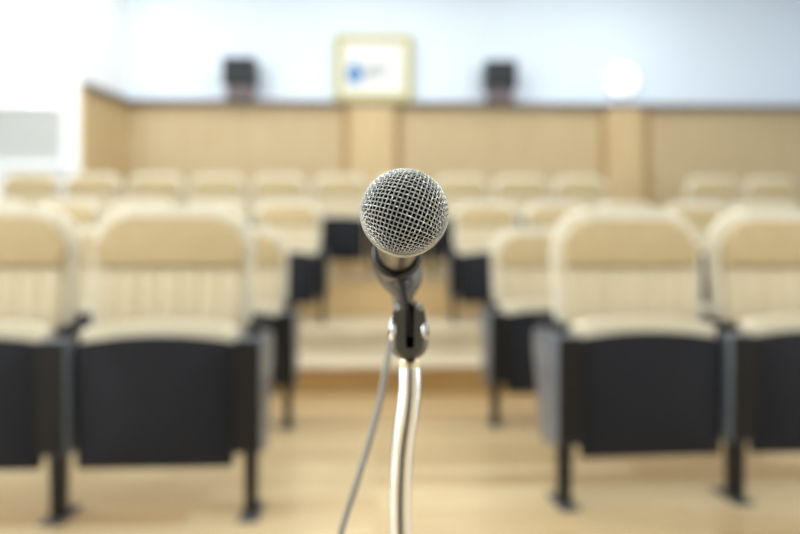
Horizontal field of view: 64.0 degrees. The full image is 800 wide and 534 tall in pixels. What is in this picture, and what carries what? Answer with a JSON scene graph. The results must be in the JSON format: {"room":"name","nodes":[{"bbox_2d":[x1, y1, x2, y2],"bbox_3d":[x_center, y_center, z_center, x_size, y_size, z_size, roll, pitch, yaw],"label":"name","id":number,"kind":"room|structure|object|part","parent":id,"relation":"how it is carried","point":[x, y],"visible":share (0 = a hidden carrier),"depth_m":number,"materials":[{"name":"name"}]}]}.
{"room":"assembly chamber","nodes":[
{"label":"assembly chamber","id":0,"kind":"room"},
{"bbox_2d":[68,0,127,178],"bbox_3d":[-3.276,-1.710,6.965,0.350,3.600,0.728,0,0,-2],"label":"wall","id":1,"kind":"structure","parent":0,"point":[97,29],"depth_m":6.78,"materials":[{"name":"white paint"}]},
{"bbox_2d":[0,0,67,198],"bbox_3d":[-4.340,-1.710,6.630,1.836,3.600,0.140,0,0,-2],"label":"wall window","id":2,"kind":"structure","parent":1,"relation":"in","point":[61,174],"depth_m":6.59,"materials":[{"name":"white paint"}]},
{"bbox_2d":[0,0,69,168],"bbox_3d":[-4.287,-2.042,6.582,1.777,2.070,0.160,0,0,-2],"label":"window","id":3,"kind":"structure","parent":2,"relation":"attached to","point":[24,141],"depth_m":6.64,"materials":[{"name":"white glass"}]},
{"bbox_3d":[-4.286,-1.026,6.547,1.777,0.040,0.090,0,0,-2],"label":"sill","id":4,"kind":"part","parent":3,"relation":"part of","materials":[{"name":"white paint"}]},
{"bbox_2d":[80,87,128,199],"bbox_3d":[-3.188,-0.880,6.963,0.040,1.940,0.759,0,0,14],"label":"panelling","id":5,"kind":"object","parent":1,"relation":"attached to","point":[104,120],"visible":0.36,"depth_m":6.90,"materials":[{"name":"brown wood"}]},
{"bbox_2d":[80,82,130,104],"bbox_3d":[-3.159,-1.875,6.956,0.100,0.050,0.759,0,0,14],"label":"ledge","id":6,"kind":"object","parent":1,"relation":"attached to","point":[87,85],"visible":0.86,"depth_m":6.83,"materials":[{"name":"grey"}]},
{"bbox_2d":[285,275,493,316],"bbox_3d":[-0.055,0.490,6.647,10.400,0.800,1.812,0,0,-2],"label":"step","id":7,"kind":"structure","parent":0,"point":[348,295],"depth_m":5.76,"materials":[{"name":"beige wood"}]},
{"bbox_2d":[1,173,61,204],"bbox_3d":[-3.604,-0.411,6.118,0.608,1.003,0.330,0,0,-2],"label":"chair","id":8,"kind":"object","parent":7,"relation":"on","point":[27,188],"visible":0.47,"depth_m":6.16,"materials":[{"name":"beige fabric"}]},
{"bbox_2d":[64,173,123,217],"bbox_3d":[-3.006,-0.411,6.141,0.608,1.003,0.330,0,0,-2],"label":"chair","id":9,"kind":"object","parent":7,"relation":"on","point":[105,189],"visible":0.38,"depth_m":6.18,"materials":[{"name":"beige fabric"}]},
{"bbox_3d":[-2.979,-0.612,6.227,0.548,0.603,0.098,0,0,-2],"label":"backrest","id":10,"kind":"part","parent":9,"relation":"part of","materials":[{"name":"beige"}]},
{"bbox_2d":[127,173,185,204],"bbox_3d":[-2.408,-0.411,6.164,0.608,1.003,0.330,0,0,-2],"label":"chair","id":11,"kind":"object","parent":7,"relation":"on","point":[170,188],"visible":0.24,"depth_m":6.21,"materials":[{"name":"beige fabric"}]},
{"bbox_2d":[189,174,246,205],"bbox_3d":[-1.810,-0.411,6.186,0.608,1.003,0.330,0,0,-2],"label":"chair","id":12,"kind":"object","parent":7,"relation":"on","point":[203,186],"visible":0.4,"depth_m":6.23,"materials":[{"name":"beige fabric"}]},
{"bbox_2d":[249,174,307,225],"bbox_3d":[-1.212,-0.411,6.209,0.608,1.003,0.330,0,0,-2],"label":"chair","id":13,"kind":"object","parent":7,"relation":"on","point":[266,187],"visible":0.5,"depth_m":6.25,"materials":[{"name":"beige fabric"}]},
{"bbox_2d":[313,174,367,259],"bbox_3d":[-0.614,-0.411,6.232,0.608,1.003,0.330,0,0,-2],"label":"chair","id":14,"kind":"object","parent":7,"relation":"on","point":[338,198],"visible":0.64,"depth_m":6.16,"materials":[{"name":"beige fabric"}]},
{"bbox_3d":[-0.587,-0.612,6.318,0.548,0.603,0.098,0,0,-2],"label":"backrest","id":15,"kind":"part","parent":14,"relation":"part of","materials":[{"name":"beige fabric"}]},
{"bbox_3d":[-0.583,-0.319,6.196,0.508,0.418,0.084,0,0,-2],"label":"seat","id":16,"kind":"part","parent":14,"relation":"part of","materials":[{"name":"beige fabric"}]},
{"bbox_2d":[367,238,426,275],"bbox_3d":[-0.016,-0.411,6.255,0.608,1.003,0.330,0,0,-2],"label":"chair","id":17,"kind":"object","parent":7,"relation":"on","point":[369,244],"visible":0.06,"depth_m":6.11,"materials":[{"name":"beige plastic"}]},
{"bbox_3d":[-0.281,-0.019,6.147,0.040,0.194,0.065,0,0,-2],"label":"leg","id":18,"kind":"part","parent":17,"relation":"part of","materials":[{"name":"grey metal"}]},
{"bbox_2d":[428,175,488,275],"bbox_3d":[0.582,-0.411,6.277,0.608,1.003,0.330,0,0,-2],"label":"chair","id":19,"kind":"object","parent":7,"relation":"on","point":[457,189],"visible":0.41,"depth_m":6.31,"materials":[{"name":"beige fabric"}]},
{"bbox_3d":[0.317,-0.019,6.170,0.040,0.194,0.065,0,0,-2],"label":"leg","id":20,"kind":"part","parent":19,"relation":"part of","materials":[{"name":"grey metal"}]},
{"bbox_3d":[0.613,-0.319,6.241,0.508,0.418,0.084,0,0,-2],"label":"seat","id":21,"kind":"part","parent":19,"relation":"part of","materials":[{"name":"black plastic"}]},
{"bbox_3d":[0.609,-0.612,6.364,0.548,0.603,0.098,0,0,-2],"label":"backrest","id":22,"kind":"part","parent":19,"relation":"part of","materials":[{"name":"beige"}]},
{"bbox_2d":[493,175,547,226],"bbox_3d":[1.180,-0.411,6.300,0.608,1.003,0.330,0,0,-2],"label":"chair","id":23,"kind":"object","parent":7,"relation":"on","point":[520,192],"visible":0.43,"depth_m":6.34,"materials":[{"name":"beige fabric"}]},
{"bbox_3d":[1.207,-0.612,6.386,0.548,0.603,0.098,0,0,-2],"label":"backrest","id":24,"kind":"part","parent":23,"relation":"part of","materials":[{"name":"beige"}]},
{"bbox_2d":[552,176,607,208],"bbox_3d":[1.808,-0.411,6.324,0.669,1.003,0.330,0,0,-2],"label":"chair","id":25,"kind":"object","parent":7,"relation":"on","point":[588,191],"visible":0.3,"depth_m":6.37,"materials":[{"name":"beige fabric"}]},
{"bbox_2d":[685,177,739,213],"bbox_3d":[3.133,-0.411,6.374,0.608,1.003,0.330,0,0,-2],"label":"chair","id":26,"kind":"object","parent":7,"relation":"on","point":[724,192],"visible":0.34,"depth_m":6.42,"materials":[{"name":"beige fabric"}]},
{"bbox_2d":[743,177,798,209],"bbox_3d":[3.736,-0.411,6.397,0.608,1.003,0.330,0,0,-2],"label":"chair","id":27,"kind":"object","parent":7,"relation":"on","point":[783,190],"visible":0.34,"depth_m":6.44,"materials":[{"name":"beige fabric"}]},
{"bbox_2d":[299,317,480,351],"bbox_3d":[0.001,0.670,5.183,10.400,0.440,1.142,0,0,-2],"label":"step","id":28,"kind":"structure","parent":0,"point":[339,334],"depth_m":4.65,"materials":[{"name":"beige wood"}]},
{"bbox_2d":[0,199,24,204],"bbox_3d":[-3.281,-0.051,5.133,0.608,1.003,0.330,0,0,-2],"label":"chair","id":29,"kind":"object","parent":28,"relation":"on","point":[2,201],"visible":0.09,"depth_m":5.22,"materials":[{"name":"beige fabric"}]},
{"bbox_2d":[39,199,103,228],"bbox_3d":[-2.684,-0.051,5.156,0.608,1.003,0.330,0,0,-2],"label":"chair","id":30,"kind":"object","parent":28,"relation":"on","point":[84,213],"visible":0.14,"depth_m":5.20,"materials":[{"name":"beige fabric"}]},
{"bbox_2d":[108,200,170,214],"bbox_3d":[-2.088,-0.051,5.179,0.608,1.003,0.330,0,0,-2],"label":"chair","id":31,"kind":"object","parent":28,"relation":"on","point":[123,203],"visible":0.12,"depth_m":5.26,"materials":[{"name":"beige fabric"}]},
{"bbox_2d":[188,200,249,223],"bbox_3d":[-1.491,-0.051,5.202,0.608,1.003,0.330,0,0,-2],"label":"chair","id":32,"kind":"object","parent":28,"relation":"on","point":[237,206],"visible":0.12,"depth_m":5.29,"materials":[{"name":"beige fabric"}]},
{"bbox_2d":[255,200,328,323],"bbox_3d":[-0.895,-0.051,5.225,0.608,1.003,0.330,0,0,-2],"label":"chair","id":33,"kind":"object","parent":28,"relation":"on","point":[299,222],"visible":0.75,"depth_m":5.25,"materials":[{"name":"beige fabric"}]},
{"bbox_3d":[-0.928,-0.252,5.309,0.548,0.603,0.098,0,0,-2],"label":"backrest","id":34,"kind":"part","parent":33,"relation":"part of","materials":[{"name":"beige fabric"}]},
{"bbox_3d":[-0.924,0.041,5.186,0.508,0.418,0.084,0,0,-2],"label":"seat","id":35,"kind":"part","parent":33,"relation":"part of","materials":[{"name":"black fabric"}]},
{"bbox_3d":[-0.633,0.080,5.237,0.084,0.390,0.275,0,0,-2],"label":"panel","id":36,"kind":"part","parent":33,"relation":"part of","materials":[{"name":"grey"}]},
{"bbox_3d":[-0.623,0.341,5.138,0.040,0.194,0.065,0,0,-2],"label":"leg","id":37,"kind":"part","parent":33,"relation":"part of","materials":[{"name":"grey metal"}]},
{"bbox_2d":[446,201,518,322],"bbox_3d":[0.697,-0.051,5.296,0.608,1.003,0.330,0,0,-2],"label":"chair","id":38,"kind":"object","parent":28,"relation":"on","point":[476,224],"visible":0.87,"depth_m":5.32,"materials":[{"name":"beige fabric"}]},
{"bbox_3d":[0.435,0.080,5.288,0.084,0.390,0.275,0,0,-2],"label":"panel","id":39,"kind":"part","parent":38,"relation":"part of","materials":[{"name":"grey"}]},
{"bbox_3d":[0.433,0.341,5.188,0.040,0.194,0.065,0,0,-2],"label":"leg","id":40,"kind":"part","parent":38,"relation":"part of","materials":[{"name":"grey metal"}]},
{"bbox_3d":[0.729,0.041,5.260,0.508,0.418,0.084,0,0,-2],"label":"seat","id":41,"kind":"part","parent":38,"relation":"part of","materials":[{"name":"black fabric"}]},
{"bbox_3d":[0.724,-0.252,5.383,0.548,0.603,0.098,0,0,-2],"label":"backrest","id":42,"kind":"part","parent":38,"relation":"part of","materials":[{"name":"beige fabric"}]},
{"bbox_2d":[523,202,584,226],"bbox_3d":[1.293,-0.051,5.321,0.608,1.003,0.330,0,0,-2],"label":"chair","id":43,"kind":"object","parent":28,"relation":"on","point":[537,214],"visible":0.21,"depth_m":5.36,"materials":[{"name":"beige fabric"}]},
{"bbox_2d":[597,202,653,208],"bbox_3d":[1.890,-0.051,5.346,0.608,1.003,0.330,0,0,-2],"label":"chair","id":44,"kind":"object","parent":28,"relation":"on","point":[607,205],"visible":0.06,"depth_m":5.43,"materials":[{"name":"beige fabric"}]},
{"bbox_2d":[664,202,724,301],"bbox_3d":[2.486,-0.051,5.371,0.608,1.003,0.330,0,0,-2],"label":"chair","id":45,"kind":"object","parent":28,"relation":"on","point":[701,216],"visible":0.27,"depth_m":5.41,"materials":[{"name":"beige fabric"}]},
{"bbox_3d":[2.513,-0.252,5.458,0.548,0.603,0.098,0,0,-2],"label":"backrest","id":46,"kind":"part","parent":45,"relation":"part of","materials":[{"name":"beige fabric"}]},
{"bbox_2d":[731,202,790,211],"bbox_3d":[3.083,-0.051,5.396,0.608,1.003,0.330,0,0,-2],"label":"chair","id":47,"kind":"object","parent":28,"relation":"on","point":[748,205],"visible":0.1,"depth_m":5.48,"materials":[{"name":"beige fabric"}]},
{"bbox_2d":[277,351,505,393],"bbox_3d":[0.035,0.750,4.309,10.400,0.280,0.632,0,0,-2],"label":"step","id":48,"kind":"structure","parent":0,"point":[441,371],"depth_m":4.03,"materials":[{"name":"brown wood"}]},
{"bbox_2d":[0,392,799,533],"bbox_3d":[0.184,0.840,0.407,10.400,0.100,7.200,0,0,-2],"label":"floor","id":49,"kind":"structure","parent":0,"point":[470,475],"depth_m":2.29,"materials":[{"name":"brown wood"}]},
{"bbox_2d":[0,205,92,526],"bbox_3d":[-1.343,0.288,2.095,0.608,1.003,0.330,0,0,-3],"label":"chair","id":50,"kind":"object","parent":49,"relation":"on","point":[41,245],"visible":0.95,"depth_m":2.02,"materials":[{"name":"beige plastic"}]},
{"bbox_3d":[-1.371,0.381,2.056,0.508,0.418,0.084,0,0,-3],"label":"seat","id":51,"kind":"part","parent":50,"relation":"part of","materials":[{"name":"beige fabric"}]},
{"bbox_3d":[-1.378,0.088,2.178,0.548,0.603,0.098,0,0,-3],"label":"backrest","id":52,"kind":"part","parent":50,"relation":"part of","materials":[{"name":"beige fabric"}]},
{"bbox_3d":[-1.081,0.420,2.111,0.084,0.390,0.275,0,0,-3],"label":"panel","id":53,"kind":"part","parent":50,"relation":"part of","materials":[{"name":"grey plastic"}]},
{"bbox_3d":[-1.070,0.681,2.011,0.040,0.194,0.065,0,0,-3],"label":"leg","id":54,"kind":"part","parent":50,"relation":"part of","materials":[{"name":"grey metal"}]},
{"bbox_3d":[-1.077,0.203,2.139,0.036,0.030,0.270,0,0,-3],"label":"armrest","id":55,"kind":"part","parent":50,"relation":"part of","materials":[{"name":"black plastic"}]},
{"bbox_2d":[75,226,97,322],"bbox_3d":[-1.424,0.288,3.220,0.608,1.003,0.330,0,0,-3],"label":"chair","id":56,"kind":"object","parent":49,"relation":"on","point":[87,233],"visible":0.1,"depth_m":3.25,"materials":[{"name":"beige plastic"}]},
{"bbox_3d":[-1.452,0.381,3.181,0.508,0.418,0.084,0,0,-3],"label":"seat","id":57,"kind":"part","parent":56,"relation":"part of","materials":[{"name":"beige fabric"}]},
{"bbox_3d":[-1.458,0.088,3.303,0.548,0.603,0.098,0,0,-3],"label":"backrest","id":58,"kind":"part","parent":56,"relation":"part of","materials":[{"name":"beige fabric"}]},
{"bbox_2d":[75,205,272,522],"bbox_3d":[-0.747,0.288,2.126,0.608,1.003,0.330,0,0,-3],"label":"chair","id":59,"kind":"object","parent":49,"relation":"on","point":[172,370],"visible":1,"depth_m":2.02,"materials":[{"name":"beige fabric"}]},
{"bbox_3d":[-0.775,0.381,2.087,0.508,0.418,0.084,0,0,-3],"label":"seat","id":60,"kind":"part","parent":59,"relation":"part of","materials":[{"name":"beige fabric"}]},
{"bbox_3d":[-0.782,0.088,2.209,0.548,0.603,0.098,0,0,-3],"label":"backrest","id":61,"kind":"part","parent":59,"relation":"part of","materials":[{"name":"beige"}]},
{"bbox_3d":[-0.474,0.681,2.042,0.040,0.194,0.065,0,0,-3],"label":"leg","id":62,"kind":"part","parent":59,"relation":"part of","materials":[{"name":"grey metal"}]},
{"bbox_3d":[-0.485,0.420,2.142,0.084,0.390,0.275,0,0,-3],"label":"panel","id":63,"kind":"part","parent":59,"relation":"part of","materials":[{"name":"grey plastic"}]},
{"bbox_3d":[-0.481,0.203,2.170,0.036,0.030,0.270,0,0,-3],"label":"armrest","id":64,"kind":"part","parent":59,"relation":"part of","materials":[{"name":"black plastic"}]},
{"bbox_2d":[250,226,299,429],"bbox_3d":[-0.828,0.288,3.251,0.608,1.003,0.330,0,0,-3],"label":"chair","id":65,"kind":"object","parent":49,"relation":"on","point":[271,255],"visible":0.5,"depth_m":3.23,"materials":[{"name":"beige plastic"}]},
{"bbox_3d":[-0.856,0.381,3.212,0.508,0.418,0.084,0,0,-3],"label":"seat","id":66,"kind":"part","parent":65,"relation":"part of","materials":[{"name":"beige fabric"}]},
{"bbox_3d":[-0.862,0.088,3.334,0.548,0.603,0.098,0,0,-3],"label":"backrest","id":67,"kind":"part","parent":65,"relation":"part of","materials":[{"name":"beige fabric"}]},
{"bbox_3d":[-0.555,0.681,3.167,0.040,0.194,0.065,0,0,-3],"label":"leg","id":68,"kind":"part","parent":65,"relation":"part of","materials":[{"name":"grey metal"}]},
{"bbox_3d":[-0.566,0.420,3.267,0.084,0.390,0.275,0,0,-3],"label":"panel","id":69,"kind":"part","parent":65,"relation":"part of","materials":[{"name":"grey plastic"}]},
{"bbox_3d":[-0.561,0.203,3.295,0.036,0.030,0.270,0,0,-3],"label":"armrest","id":70,"kind":"part","parent":65,"relation":"part of","materials":[{"name":"black plastic"}]},
{"bbox_2d":[479,227,555,426],"bbox_3d":[0.740,0.288,3.333,0.608,1.003,0.330,0,0,-4],"label":"chair","id":71,"kind":"object","parent":49,"relation":"on","point":[520,256],"visible":0.6,"depth_m":3.26,"materials":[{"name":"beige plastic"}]},
{"bbox_3d":[0.470,0.203,3.345,0.036,0.030,0.270,0,0,-4],"label":"armrest","id":72,"kind":"part","parent":71,"relation":"part of","materials":[{"name":"black plastic"}]},
{"bbox_3d":[0.478,0.420,3.318,0.084,0.390,0.275,0,0,-4],"label":"panel","id":73,"kind":"part","parent":71,"relation":"part of","materials":[{"name":"grey plastic"}]},
{"bbox_3d":[0.479,0.681,3.217,0.040,0.194,0.065,0,0,-4],"label":"leg","id":74,"kind":"part","parent":71,"relation":"part of","materials":[{"name":"grey metal"}]},
{"bbox_3d":[0.764,0.088,3.421,0.548,0.603,0.098,0,0,-4],"label":"backrest","id":75,"kind":"part","parent":71,"relation":"part of","materials":[{"name":"beige fabric"}]},
{"bbox_3d":[0.773,0.381,3.299,0.508,0.418,0.084,0,0,-4],"label":"seat","id":76,"kind":"part","parent":71,"relation":"part of","materials":[{"name":"beige fabric"}]},
{"bbox_2d":[533,208,721,511],"bbox_3d":[0.803,0.288,2.248,0.608,1.003,0.330,0,0,-5],"label":"chair","id":77,"kind":"object","parent":49,"relation":"on","point":[627,364],"visible":1,"depth_m":2.15,"materials":[{"name":"beige fabric"}]},
{"bbox_3d":[0.534,0.203,2.254,0.036,0.030,0.270,0,0,-5],"label":"armrest","id":78,"kind":"part","parent":77,"relation":"part of","materials":[{"name":"black plastic"}]},
{"bbox_3d":[0.542,0.420,2.228,0.084,0.390,0.275,0,0,-5],"label":"panel","id":79,"kind":"part","parent":77,"relation":"part of","materials":[{"name":"grey plastic"}]},
{"bbox_3d":[0.545,0.681,2.127,0.040,0.194,0.065,0,0,-5],"label":"leg","id":80,"kind":"part","parent":77,"relation":"part of","materials":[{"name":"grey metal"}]},
{"bbox_3d":[0.826,0.088,2.336,0.548,0.603,0.098,0,0,-5],"label":"backrest","id":81,"kind":"part","parent":77,"relation":"part of","materials":[{"name":"beige fabric"}]},
{"bbox_3d":[0.837,0.381,2.214,0.508,0.418,0.084,0,0,-5],"label":"seat","id":82,"kind":"part","parent":77,"relation":"part of","materials":[{"name":"beige fabric"}]},
{"bbox_2d":[700,252,711,318],"bbox_3d":[1.336,0.288,3.375,0.608,1.003,0.330,0,0,-4],"label":"chair","id":83,"kind":"object","parent":49,"relation":"on","point":[705,308],"visible":0.02,"depth_m":3.31,"materials":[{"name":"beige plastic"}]},
{"bbox_3d":[1.360,0.088,3.462,0.548,0.603,0.098,0,0,-4],"label":"backrest","id":84,"kind":"part","parent":83,"relation":"part of","materials":[{"name":"beige"}]},
{"bbox_3d":[1.368,0.381,3.340,0.508,0.418,0.084,0,0,-4],"label":"seat","id":85,"kind":"part","parent":83,"relation":"part of","materials":[{"name":"beige fabric"}]},
{"bbox_2d":[700,210,799,505],"bbox_3d":[1.398,0.288,2.300,0.608,1.003,0.330,0,0,-5],"label":"chair","id":86,"kind":"object","parent":49,"relation":"on","point":[753,256],"visible":0.91,"depth_m":2.21,"materials":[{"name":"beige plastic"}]},
{"bbox_3d":[1.128,0.203,2.306,0.036,0.030,0.270,0,0,-5],"label":"armrest","id":87,"kind":"part","parent":86,"relation":"part of","materials":[{"name":"black plastic"}]},
{"bbox_3d":[1.137,0.420,2.280,0.084,0.390,0.275,0,0,-5],"label":"panel","id":88,"kind":"part","parent":86,"relation":"part of","materials":[{"name":"grey plastic"}]},
{"bbox_3d":[1.139,0.681,2.179,0.040,0.194,0.065,0,0,-5],"label":"leg","id":89,"kind":"part","parent":86,"relation":"part of","materials":[{"name":"grey metal"}]},
{"bbox_3d":[1.421,0.088,2.388,0.548,0.603,0.098,0,0,-5],"label":"backrest","id":90,"kind":"part","parent":86,"relation":"part of","materials":[{"name":"beige"}]},
{"bbox_3d":[1.432,0.381,2.266,0.508,0.418,0.084,0,0,-5],"label":"seat","id":91,"kind":"part","parent":86,"relation":"part of","materials":[{"name":"beige fabric"}]},
{"bbox_3d":[0.011,0.788,0.236,0.460,0.004,1.830,0,0,-2],"label":"floor mat","id":92,"kind":"object","parent":49,"relation":"on","visible":0},
{"bbox_2d":[371,245,428,533],"bbox_3d":[0.002,0.382,0.575,0.250,0.807,0.250,0,0,0],"label":"microphone stand","id":93,"kind":"object","parent":92,"relation":"on","point":[408,325],"visible":0.96,"depth_m":0.48,"materials":[{"name":"grey metal"}]},
{"bbox_2d":[338,295,396,533],"bbox_3d":[-0.255,0.392,0.368,0.219,0.798,0.734,0,0,38],"label":"microphone cable","id":94,"kind":"object","parent":93,"relation":"hanging from","point":[388,352],"visible":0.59,"depth_m":0.58,"materials":[{"name":"grey rubber"}]},
{"bbox_3d":[0.003,0.031,0.486,0.015,0.042,0.024,0,0,0],"label":"stem","id":95,"kind":"part","parent":93,"relation":"part of","materials":[{"name":"grey"}]},
{"bbox_2d":[360,168,448,271],"bbox_3d":[-0.006,-0.022,0.430,0.051,0.068,0.184,0,0,-8],"label":"microphone","id":96,"kind":"object","parent":93,"relation":"attached to","point":[405,210],"visible":0.99,"depth_m":0.35,"materials":[{"name":"silver metal"}]},
{"bbox_3d":[-0.002,-0.013,0.453,0.041,0.041,0.139,0,-11,-3],"label":"handle","id":97,"kind":"part","parent":96,"relation":"part of","materials":[{"name":"grey metal"}]},
{"bbox_2d":[60,0,799,116],"bbox_3d":[0.611,-1.310,7.539,9.000,4.400,0.120,0,0,-2],"label":"wall","id":98,"kind":"structure","parent":0,"point":[679,51],"depth_m":7.49,"materials":[{"name":"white paint"}]},
{"bbox_2d":[129,105,799,274],"bbox_3d":[0.849,-0.880,7.460,8.531,1.940,0.056,0,0,-2],"label":"panelling","id":99,"kind":"object","parent":98,"relation":"attached to","point":[187,142],"visible":0.46,"depth_m":7.44,"materials":[{"name":"brown wood"}]},
{"bbox_2d":[350,105,393,274],"bbox_3d":[-0.322,-0.880,7.358,0.505,1.940,0.070,0,0,-2],"label":"pilaster","id":100,"kind":"object","parent":99,"relation":"attached to","point":[371,127],"visible":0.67,"depth_m":7.32,"materials":[{"name":"brown wood"}]},
{"bbox_2d":[126,98,799,110],"bbox_3d":[1.000,-1.875,7.424,8.231,0.050,0.140,0,0,-2],"label":"ledge","id":101,"kind":"object","parent":99,"relation":"on","point":[133,101],"visible":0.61,"depth_m":7.36,"materials":[{"name":"grey"}]},
{"bbox_2d":[222,57,257,99],"bbox_3d":[-1.805,-2.123,7.235,0.360,0.445,0.242,0,0,-2],"label":"loudspeaker","id":102,"kind":"object","parent":101,"relation":"on","point":[239,74],"visible":1,"depth_m":7.12,"materials":[{"name":"grey plastic"}]},
{"bbox_2d":[223,57,252,81],"bbox_3d":[-1.801,-2.192,7.120,0.330,0.275,0.011,0,0,-2],"label":"speaker grille","id":103,"kind":"object","parent":102,"relation":"attached to","point":[235,69],"depth_m":7.11,"materials":[{"name":"black fabric"}]},
{"bbox_2d":[335,34,411,100],"bbox_3d":[-0.305,-2.285,7.374,0.884,0.769,0.060,0,0,-2],"label":"framed picture","id":104,"kind":"object","parent":101,"relation":"on","point":[367,67],"visible":0.94,"depth_m":7.36,"materials":[{"name":"yellow paper"}]},
{"bbox_2d":[342,41,404,93],"bbox_3d":[-0.305,-2.285,7.379,0.734,0.620,0.030,0,0,-2],"label":"print","id":105,"kind":"object","parent":104,"relation":"attached to","point":[368,67],"depth_m":7.36,"materials":[{"name":"white paper"}]},
{"bbox_2d":[483,60,516,101],"bbox_3d":[1.145,-2.123,7.348,0.360,0.445,0.242,0,0,-2],"label":"loudspeaker","id":106,"kind":"object","parent":101,"relation":"on","point":[499,76],"visible":1,"depth_m":7.23,"materials":[{"name":"grey plastic"}]},
{"bbox_2d":[487,61,515,84],"bbox_3d":[1.149,-2.192,7.233,0.330,0.275,0.011,0,0,-2],"label":"speaker grille","id":107,"kind":"object","parent":106,"relation":"attached to","point":[498,72],"depth_m":7.23,"materials":[{"name":"black"}]},
{"bbox_2d":[606,108,640,201],"bbox_3d":[2.608,-0.880,7.471,0.402,1.940,0.070,0,0,-2],"label":"pilaster","id":108,"kind":"object","parent":99,"relation":"attached to","point":[623,125],"visible":0.52,"depth_m":7.44,"materials":[{"name":"brown wood"}]},
{"bbox_2d":[604,64,638,98],"bbox_3d":[2.610,-2.188,7.486,0.400,0.400,0.140,0,0,-2],"label":"wall lamp","id":109,"kind":"object","parent":98,"relation":"attached to","point":[621,81],"visible":1,"depth_m":7.45,"materials":[{"name":"white glass"}]}
]}

